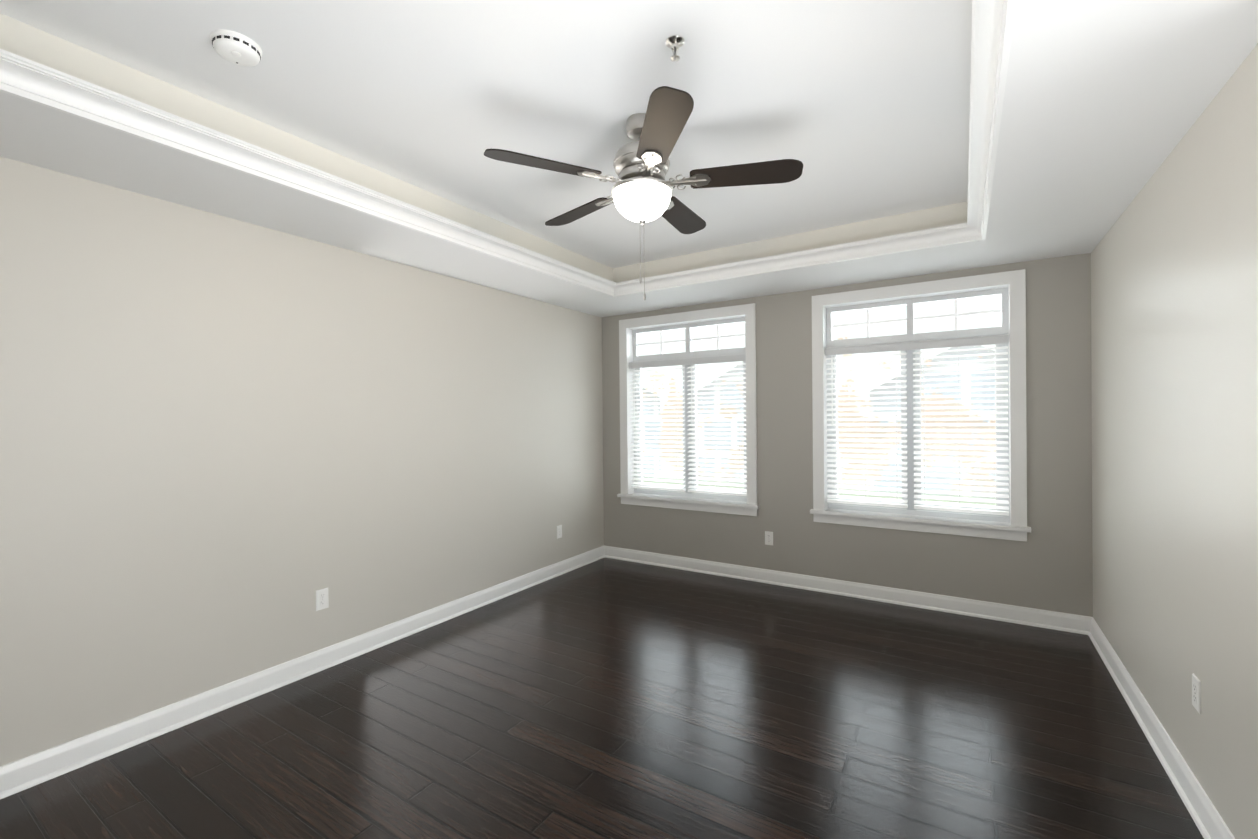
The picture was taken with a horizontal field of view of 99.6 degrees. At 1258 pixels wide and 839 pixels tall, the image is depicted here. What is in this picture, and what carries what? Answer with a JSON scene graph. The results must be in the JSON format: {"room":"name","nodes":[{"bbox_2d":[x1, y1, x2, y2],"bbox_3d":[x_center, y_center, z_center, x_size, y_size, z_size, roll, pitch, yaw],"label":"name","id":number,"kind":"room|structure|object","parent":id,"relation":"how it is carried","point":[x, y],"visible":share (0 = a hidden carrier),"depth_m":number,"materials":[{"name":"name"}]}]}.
{"room":"empty bedroom","nodes":[
{"label":"empty bedroom","id":0,"kind":"room"},
{"bbox_2d":[0,156,603,766],"bbox_3d":[-1.704,0.032,3.324,0.200,2.780,5.480,0,0,32],"label":"wall","id":1,"kind":"structure","parent":0,"point":[228,448],"depth_m":2.68,"materials":[{"name":"grey paint"}]},
{"bbox_2d":[0,546,603,798],"bbox_3d":[-1.594,1.365,3.269,0.028,0.112,5.080,0,0,32],"label":"baseboard","id":2,"kind":"structure","parent":1,"relation":"attached to","point":[132,732],"depth_m":2.67,"materials":[{"name":"white wood"}]},
{"bbox_2d":[316,588,328,610],"bbox_3d":[-1.754,1.028,3.039,0.007,0.115,0.070,0,0,32],"label":"electrical outlet","id":3,"kind":"object","parent":1,"relation":"attached to","point":[322,599],"visible":1,"depth_m":3.04,"materials":[{"name":"white plastic"}]},
{"bbox_2d":[557,525,561,538],"bbox_3d":[-0.631,1.020,4.828,0.007,0.115,0.070,0,0,32],"label":"electrical outlet","id":4,"kind":"object","parent":1,"relation":"attached to","point":[559,531],"visible":1,"depth_m":4.82,"materials":[{"name":"white plastic"}]},
{"bbox_2d":[0,557,1203,838],"bbox_3d":[0.008,1.450,2.264,4.210,0.080,5.480,0,0,32],"label":"floor","id":5,"kind":"structure","parent":0,"point":[604,697],"depth_m":2.34,"materials":[{"name":"brown wood"}]},
{"bbox_2d":[0,0,1257,316],"bbox_3d":[-0.017,-1.200,2.253,3.810,0.340,5.080,0,0,32],"label":"ceiling","id":6,"kind":"structure","parent":0,"point":[858,110],"depth_m":2.08,"materials":[{"name":"white paint"}]},
{"bbox_2d":[210,29,261,66],"bbox_3d":[-1.313,-1.232,1.779,0.140,0.048,0.140,0,0,32],"label":"smoke detector","id":7,"kind":"object","parent":6,"relation":"attached to","point":[234,47],"visible":1,"depth_m":1.75,"materials":[{"name":"white plastic"}]},
{"bbox_2d":[0,49,615,296],"bbox_3d":[-1.059,-1.070,2.944,0.090,0.094,3.620,0,0,32],"label":"crown molding","id":8,"kind":"structure","parent":6,"relation":"attached to","point":[52,88],"depth_m":2.14,"materials":[{"name":"white wood"}]},
{"bbox_2d":[484,86,802,300],"bbox_3d":[0.068,-0.888,2.305,1.263,0.766,1.229,0,0,32],"label":"ceiling fan","id":9,"kind":"object","parent":6,"relation":"hanging from","point":[642,191],"visible":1,"depth_m":2.17,"materials":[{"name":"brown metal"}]},
{"bbox_2d":[665,35,683,61],"bbox_3d":[0.155,-1.241,1.784,0.064,0.058,0.064,0,0,32],"label":"sprinkler","id":10,"kind":"object","parent":6,"relation":"attached to","point":[674,43],"visible":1,"depth_m":1.78,"materials":[{"name":"silver metal"}]},
{"bbox_2d":[616,223,963,295],"bbox_3d":[0.947,-1.093,3.768,2.430,0.094,0.090,0,0,32],"label":"crown molding","id":11,"kind":"structure","parent":6,"relation":"attached to","point":[950,234],"depth_m":3.61,"materials":[{"name":"white wood"}]},
{"bbox_2d":[964,0,1016,242],"bbox_3d":[1.084,-1.085,1.598,0.090,0.094,3.620,0,0,32],"label":"crown molding","id":12,"kind":"structure","parent":6,"relation":"attached to","point":[992,20],"depth_m":1.79,"materials":[{"name":"white wood"}]},
{"bbox_2d":[602,253,1092,616],"bbox_3d":[1.398,-0.003,4.494,3.810,2.780,0.200,0,0,32],"label":"wall","id":13,"kind":"structure","parent":0,"point":[1048,565],"depth_m":3.99,"materials":[{"name":"grey paint"}]},
{"bbox_2d":[617,303,759,515],"bbox_3d":[0.539,-0.079,4.985,1.430,1.826,0.221,0,0,32],"label":"window","id":14,"kind":"structure","parent":13,"relation":"in","point":[631,330],"depth_m":5.01,"materials":[{"name":"white wood"}]},
{"bbox_2d":[629,354,746,495],"bbox_3d":[0.532,0.053,4.972,1.208,1.244,0.065,0,0,32],"label":"window blind","id":15,"kind":"object","parent":14,"relation":"attached to","point":[696,360],"visible":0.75,"depth_m":4.93,"materials":[{"name":"white plastic"}]},
{"bbox_2d":[765,531,772,544],"bbox_3d":[1.189,1.009,4.513,0.070,0.115,0.007,0,0,32],"label":"electrical outlet","id":16,"kind":"object","parent":13,"relation":"attached to","point":[768,537],"visible":1,"depth_m":4.51,"materials":[{"name":"white plastic"}]},
{"bbox_2d":[604,546,1083,633],"bbox_3d":[1.350,1.332,4.403,3.750,0.112,0.028,0,0,32],"label":"baseboard","id":17,"kind":"structure","parent":13,"relation":"attached to","point":[1067,622],"depth_m":4.08,"materials":[{"name":"white wood"}]},
{"bbox_2d":[810,269,1030,541],"bbox_3d":[2.115,-0.090,3.995,1.430,1.826,0.221,0,0,32],"label":"window","id":18,"kind":"structure","parent":13,"relation":"in","point":[1009,287],"depth_m":3.96,"materials":[{"name":"white wood"}]},
{"bbox_2d":[825,334,1008,515],"bbox_3d":[2.108,0.043,3.983,1.208,1.244,0.065,0,0,32],"label":"window blind","id":19,"kind":"object","parent":18,"relation":"attached to","point":[948,343],"visible":0.92,"depth_m":3.93,"materials":[{"name":"white plastic"}]},
{"bbox_2d":[1091,43,1257,838],"bbox_3d":[1.692,0.008,1.192,0.200,2.780,5.480,0,0,32],"label":"wall","id":20,"kind":"structure","parent":0,"point":[1174,319],"depth_m":1.93,"materials":[{"name":"grey paint"}]},
{"bbox_2d":[1084,616,1234,838],"bbox_3d":[1.609,1.343,1.258,0.028,0.112,5.080,0,0,32],"label":"baseboard","id":21,"kind":"structure","parent":20,"relation":"attached to","point":[1206,817],"depth_m":2.16,"materials":[{"name":"white wood"}]},
{"bbox_2d":[1192,673,1200,713],"bbox_3d":[2.013,0.972,1.886,0.007,0.115,0.070,0,0,32],"label":"electrical outlet","id":22,"kind":"object","parent":20,"relation":"attached to","point":[1196,692],"visible":1,"depth_m":1.88,"materials":[{"name":"white plastic"}]},
{"label":"outside","id":23,"kind":"structure","parent":0,"visible":0},
{"bbox_2d":[640,296,1000,505],"bbox_3d":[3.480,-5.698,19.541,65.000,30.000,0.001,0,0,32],"label":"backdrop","id":24,"kind":"structure","parent":23,"point":[851,316],"depth_m":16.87,"materials":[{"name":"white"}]}
]}

